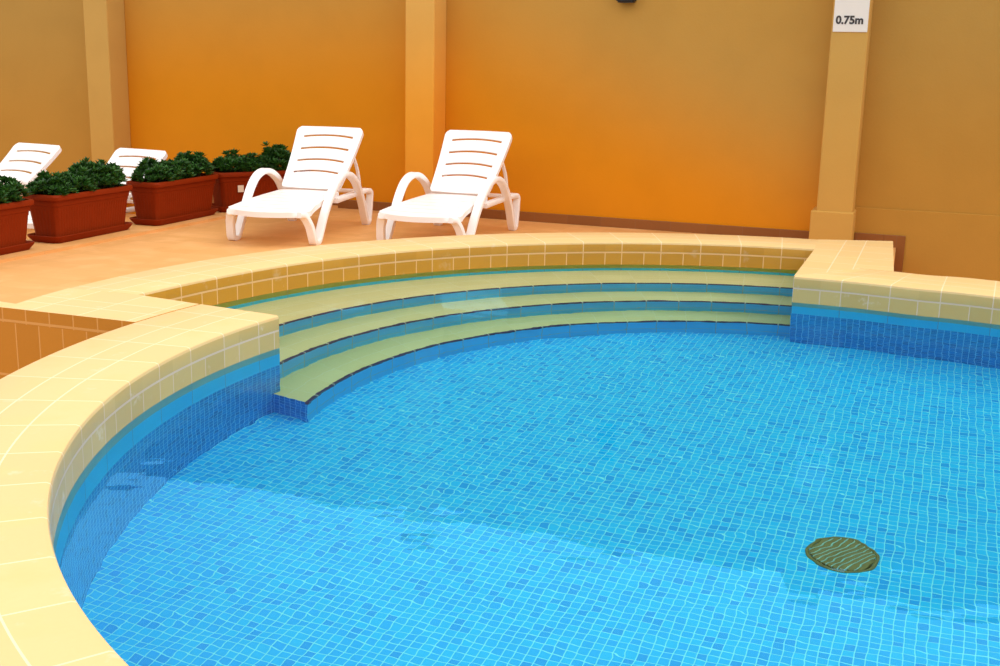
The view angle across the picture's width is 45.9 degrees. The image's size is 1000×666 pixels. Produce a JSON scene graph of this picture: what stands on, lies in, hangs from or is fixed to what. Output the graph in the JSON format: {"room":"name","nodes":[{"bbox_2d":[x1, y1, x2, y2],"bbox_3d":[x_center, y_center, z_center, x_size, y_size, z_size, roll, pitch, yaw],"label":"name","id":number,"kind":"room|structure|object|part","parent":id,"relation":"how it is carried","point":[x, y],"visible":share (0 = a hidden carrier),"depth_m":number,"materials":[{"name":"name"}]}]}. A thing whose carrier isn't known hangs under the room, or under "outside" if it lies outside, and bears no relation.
{"room":"swimming pool area","nodes":[
{"label":"swimming pool area","id":0,"kind":"room"},
{"bbox_2d":[0,322,101,378],"bbox_3d":[-2.889,0.347,5.902,2.600,0.928,0.001,6,14,19],"label":"wall","id":1,"kind":"structure","parent":0,"point":[21,345],"depth_m":5.59,"materials":[{"name":"tile"}]},
{"bbox_2d":[26,213,135,239],"bbox_3d":[-4.824,-0.836,11.276,4.163,0.515,8.583,-7,15,-32],"label":"floor","id":2,"kind":"structure","parent":0,"point":[128,215],"depth_m":11.28,"materials":[{"name":"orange tile"}]},
{"bbox_2d":[0,143,61,195],"bbox_3d":[-4.559,-1.218,10.205,0.750,0.742,1.588,8,15,26],"label":"sun lounger","id":3,"kind":"object","parent":2,"relation":"on","point":[45,159],"visible":0.34,"depth_m":10.66,"materials":[{"name":"white plastic"}]},
{"bbox_3d":[-4.287,-1.053,10.064,0.121,0.496,1.340,9,15,29],"label":"armrest","id":4,"kind":"part","parent":3,"relation":"part of","materials":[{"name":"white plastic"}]},
{"bbox_2d":[27,148,167,228],"bbox_3d":[-3.501,-1.117,9.869,0.750,0.742,1.588,7,14,25],"label":"sun lounger","id":5,"kind":"object","parent":2,"relation":"on","point":[157,154],"visible":0.06,"depth_m":10.40,"materials":[{"name":"white plastic"}]},
{"bbox_3d":[-3.631,-0.966,9.635,0.652,0.104,1.003,7,14,25],"label":"seat","id":6,"kind":"part","parent":5,"relation":"part of","materials":[{"name":"white plastic"}]},
{"bbox_3d":[-3.063,-0.951,10.141,0.082,0.307,0.709,9,15,30],"label":"leg","id":7,"kind":"part","parent":5,"relation":"part of","materials":[{"name":"white plastic"}]},
{"bbox_3d":[-3.277,-1.366,10.275,0.577,0.431,0.582,7,14,25],"label":"backrest","id":8,"kind":"part","parent":5,"relation":"part of","materials":[{"name":"white plastic"}]},
{"bbox_2d":[83,0,132,199],"bbox_3d":[-3.770,-2.787,11.294,0.270,3.050,0.270,6,14,20],"label":"wall pillar","id":9,"kind":"structure","parent":0,"point":[104,20],"depth_m":11.28,"materials":[{"name":"paint"}]},
{"bbox_2d":[405,0,445,200],"bbox_3d":[-0.638,-2.458,10.173,0.270,3.050,0.270,6,14,20],"label":"wall pillar","id":10,"kind":"structure","parent":0,"point":[425,72],"depth_m":10.15,"materials":[{"name":"orange paint"}]},
{"bbox_2d":[0,208,895,303],"bbox_3d":[-0.604,-0.001,7.959,5.986,0.870,5.304,6,14,20],"label":"deck","id":11,"kind":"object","parent":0,"point":[24,279],"visible":0.13,"depth_m":8.69,"materials":[{"name":"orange tile"}]},
{"bbox_2d":[0,205,337,262],"bbox_3d":[-2.877,-0.676,8.746,1.000,0.052,5.176,6,14,20],"label":"ledge","id":12,"kind":"object","parent":11,"relation":"on","point":[39,248],"visible":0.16,"depth_m":8.74,"materials":[{"name":"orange tile"}]},
{"bbox_2d":[0,175,34,254],"bbox_3d":[-3.491,-0.782,7.795,0.406,0.558,0.984,6,14,19],"label":"planter","id":13,"kind":"object","parent":12,"relation":"on","point":[14,209],"visible":1,"depth_m":8.00,"materials":[{"name":"ceramic"}]},
{"bbox_2d":[22,156,132,243],"bbox_3d":[-3.131,-1.016,8.786,0.411,0.581,0.992,6,14,19],"label":"planter","id":14,"kind":"object","parent":12,"relation":"on","point":[88,199],"visible":1,"depth_m":8.63,"materials":[{"name":"plastic"}]},
{"bbox_3d":[-3.053,-1.165,8.950,0.299,0.201,0.454,6,14,19],"label":"stem","id":15,"kind":"part","parent":14,"relation":"part of","materials":[{"name":"green plant"}]},
{"bbox_2d":[126,150,218,225],"bbox_3d":[-2.697,-1.211,9.728,0.392,0.553,0.957,6,14,19],"label":"planter","id":16,"kind":"object","parent":12,"relation":"on","point":[176,190],"visible":1,"depth_m":9.53,"materials":[{"name":"plastic"}]},
{"bbox_3d":[-2.765,-1.286,9.508,0.276,0.196,0.424,6,14,19],"label":"stem","id":17,"kind":"part","parent":16,"relation":"part of","materials":[{"name":"green plant"}]},
{"bbox_2d":[211,141,310,211],"bbox_3d":[-2.159,-1.407,10.523,0.937,0.596,0.394,-8,16,-36],"label":"planter","id":18,"kind":"object","parent":12,"relation":"on","point":[234,171],"visible":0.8,"depth_m":10.34,"materials":[{"name":"ceramic"}]},
{"bbox_3d":[-2.289,-1.484,10.406,0.505,0.193,0.268,-8,16,-36],"label":"stem","id":19,"kind":"part","parent":18,"relation":"part of","materials":[{"name":"green plant"}]},
{"bbox_2d":[226,126,373,244],"bbox_3d":[-1.577,-1.171,9.246,0.746,0.802,1.543,4,13,12],"label":"sun lounger","id":20,"kind":"object","parent":11,"relation":"on","point":[299,194],"visible":1,"depth_m":9.52,"materials":[{"name":"white plastic"}]},
{"bbox_3d":[-1.899,-1.043,9.341,0.121,0.496,1.340,3,13,9],"label":"armrest","id":21,"kind":"part","parent":20,"relation":"part of","materials":[{"name":"white plastic"}]},
{"bbox_3d":[-1.638,-0.990,9.018,0.652,0.104,1.003,4,13,12],"label":"seat","id":22,"kind":"part","parent":20,"relation":"part of","materials":[{"name":"white plastic"}]},
{"bbox_3d":[-1.464,-1.432,9.687,0.577,0.487,0.537,4,13,12],"label":"backrest","id":23,"kind":"part","parent":20,"relation":"part of","materials":[{"name":"white plastic"}]},
{"bbox_3d":[-1.264,-0.998,9.206,0.121,0.496,1.340,5,14,15],"label":"armrest","id":24,"kind":"part","parent":20,"relation":"part of","materials":[{"name":"white plastic"}]},
{"bbox_3d":[-1.200,-1.004,9.640,0.082,0.307,0.709,5,14,17],"label":"leg","id":25,"kind":"part","parent":20,"relation":"part of","materials":[{"name":"white plastic"}]},
{"bbox_2d":[376,130,520,239],"bbox_3d":[-0.404,-1.125,9.157,0.746,0.802,1.543,5,14,17],"label":"sun lounger","id":26,"kind":"object","parent":11,"relation":"on","point":[449,199],"visible":0.97,"depth_m":9.43,"materials":[{"name":"white plastic"}]},
{"bbox_3d":[-0.718,-1.003,9.280,0.121,0.496,1.340,5,14,15],"label":"armrest","id":27,"kind":"part","parent":26,"relation":"part of","materials":[{"name":"white plastic"}]},
{"bbox_3d":[-0.490,-0.946,8.934,0.652,0.104,1.003,5,14,17],"label":"seat","id":28,"kind":"part","parent":26,"relation":"part of","materials":[{"name":"white plastic"}]},
{"bbox_3d":[-0.245,-1.382,9.585,0.577,0.487,0.537,5,14,17],"label":"backrest","id":29,"kind":"part","parent":26,"relation":"part of","materials":[{"name":"white plastic"}]},
{"bbox_3d":[-0.100,-0.945,9.087,0.121,0.496,1.340,6,14,20],"label":"armrest","id":30,"kind":"part","parent":26,"relation":"part of","materials":[{"name":"white plastic"}]},
{"bbox_3d":[0.004,-0.948,9.514,0.082,0.307,0.709,7,14,23],"label":"leg","id":31,"kind":"part","parent":26,"relation":"part of","materials":[{"name":"white plastic"}]},
{"bbox_2d":[0,0,999,280],"bbox_3d":[-0.390,-2.074,10.422,18.000,3.900,0.238,6,14,20],"label":"wall","id":32,"kind":"structure","parent":0,"point":[685,111],"depth_m":9.88,"materials":[{"name":"orange paint"}]},
{"bbox_2d":[212,197,808,238],"bbox_3d":[-3.188,-1.317,11.540,12.155,0.200,0.016,6,14,20],"label":"baseboard","id":33,"kind":"structure","parent":32,"relation":"attached to","point":[348,204],"depth_m":9.98,"materials":[{"name":"brown tile"}]},
{"bbox_2d":[616,0,635,2],"bbox_3d":[1.028,-2.781,9.558,0.150,0.210,0.100,6,14,20],"label":"wall fixture","id":34,"kind":"object","parent":32,"relation":"attached to","point":[619,1],"visible":1,"depth_m":9.54,"materials":[{"name":"black metal"}]},
{"bbox_2d":[854,233,905,271],"bbox_3d":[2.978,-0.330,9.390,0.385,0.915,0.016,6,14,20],"label":"baseboard","id":35,"kind":"structure","parent":32,"relation":"attached to","point":[898,241],"depth_m":9.27,"materials":[{"name":"brown tile"}]},
{"bbox_2d":[50,252,999,543],"bbox_3d":[2.026,0.372,4.395,7.213,0.090,8.207,-5,15,-26],"label":"tiles","id":36,"kind":"structure","parent":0,"point":[251,289],"depth_m":6.76,"materials":[{"name":"tile"}]},
{"bbox_2d":[0,288,198,333],"bbox_3d":[-2.774,-0.193,6.024,2.632,0.072,0.526,6,14,19],"label":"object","id":37,"kind":"object","parent":36,"relation":"on","point":[93,311],"visible":0.76,"depth_m":5.60,"materials":[{"name":"beige tile"}]},
{"bbox_2d":[809,0,872,239],"bbox_3d":[2.642,-2.111,8.991,0.323,3.050,0.285,6,14,20],"label":"wall pillar","id":38,"kind":"structure","parent":0,"point":[834,216],"depth_m":9.01,"materials":[{"name":"paint"}]},
{"bbox_2d":[833,0,869,31],"bbox_3d":[2.618,-2.454,8.778,0.250,0.420,0.009,6,14,20],"label":"sign","id":39,"kind":"object","parent":38,"relation":"attached to","point":[849,15],"visible":1,"depth_m":8.80,"materials":[{"name":"white plastic"}]},
{"label":"floor","id":40,"kind":"structure","parent":0,"visible":0},
{"bbox_2d":[53,265,999,665],"bbox_3d":[1.243,0.884,4.514,5.650,1.003,7.452,-8,16,-34],"label":"pool water","id":41,"kind":"object","parent":40,"relation":"on","point":[550,465],"visible":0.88,"depth_m":3.83,"materials":[{"name":"blue liquid"}]},
{"bbox_3d":[0.010,-0.283,7.337,4.458,0.228,2.483,1,13,0],"label":"wall","id":42,"kind":"structure","parent":0,"visible":0},
{"bbox_2d":[73,232,816,299],"bbox_3d":[-0.150,-0.488,7.539,5.030,0.072,1.332,-5,15,-26],"label":"pool coping","id":43,"kind":"object","parent":42,"relation":"on","point":[175,281],"visible":0.99,"depth_m":7.63,"materials":[{"name":"beige tile"}]},
{"bbox_3d":[-0.174,1.083,2.993,3.433,0.928,4.315,1,13,0],"label":"wall","id":44,"kind":"structure","parent":0,"visible":0},
{"bbox_2d":[0,304,278,665],"bbox_3d":[-0.565,0.575,2.931,1.912,0.072,5.964,-6,15,-30],"label":"pool coping","id":45,"kind":"object","parent":44,"relation":"on","point":[50,406],"visible":1,"depth_m":3.81,"materials":[{"name":"beige tile"}]},
{"bbox_3d":[3.387,0.911,4.066,3.679,0.928,6.519,1,13,0],"label":"wall","id":46,"kind":"structure","parent":0,"visible":0},
{"bbox_2d":[793,269,999,308],"bbox_3d":[3.397,0.416,3.987,3.679,0.072,6.589,1,13,0],"label":"pool coping","id":47,"kind":"object","parent":46,"relation":"on","point":[982,293],"visible":1,"depth_m":6.74,"materials":[{"name":"beige tile"}]},
{"bbox_3d":[2.565,0.011,7.858,0.400,0.928,1.267,1,13,0],"label":"wall","id":48,"kind":"structure","parent":0,"visible":0},
{"bbox_2d":[794,239,893,276],"bbox_3d":[2.264,-0.454,7.621,0.543,0.072,1.772,6,14,19],"label":"pool coping","id":49,"kind":"object","parent":48,"relation":"on","point":[827,255],"visible":0.8,"depth_m":7.62,"materials":[{"name":"beige tile"}]}
]}

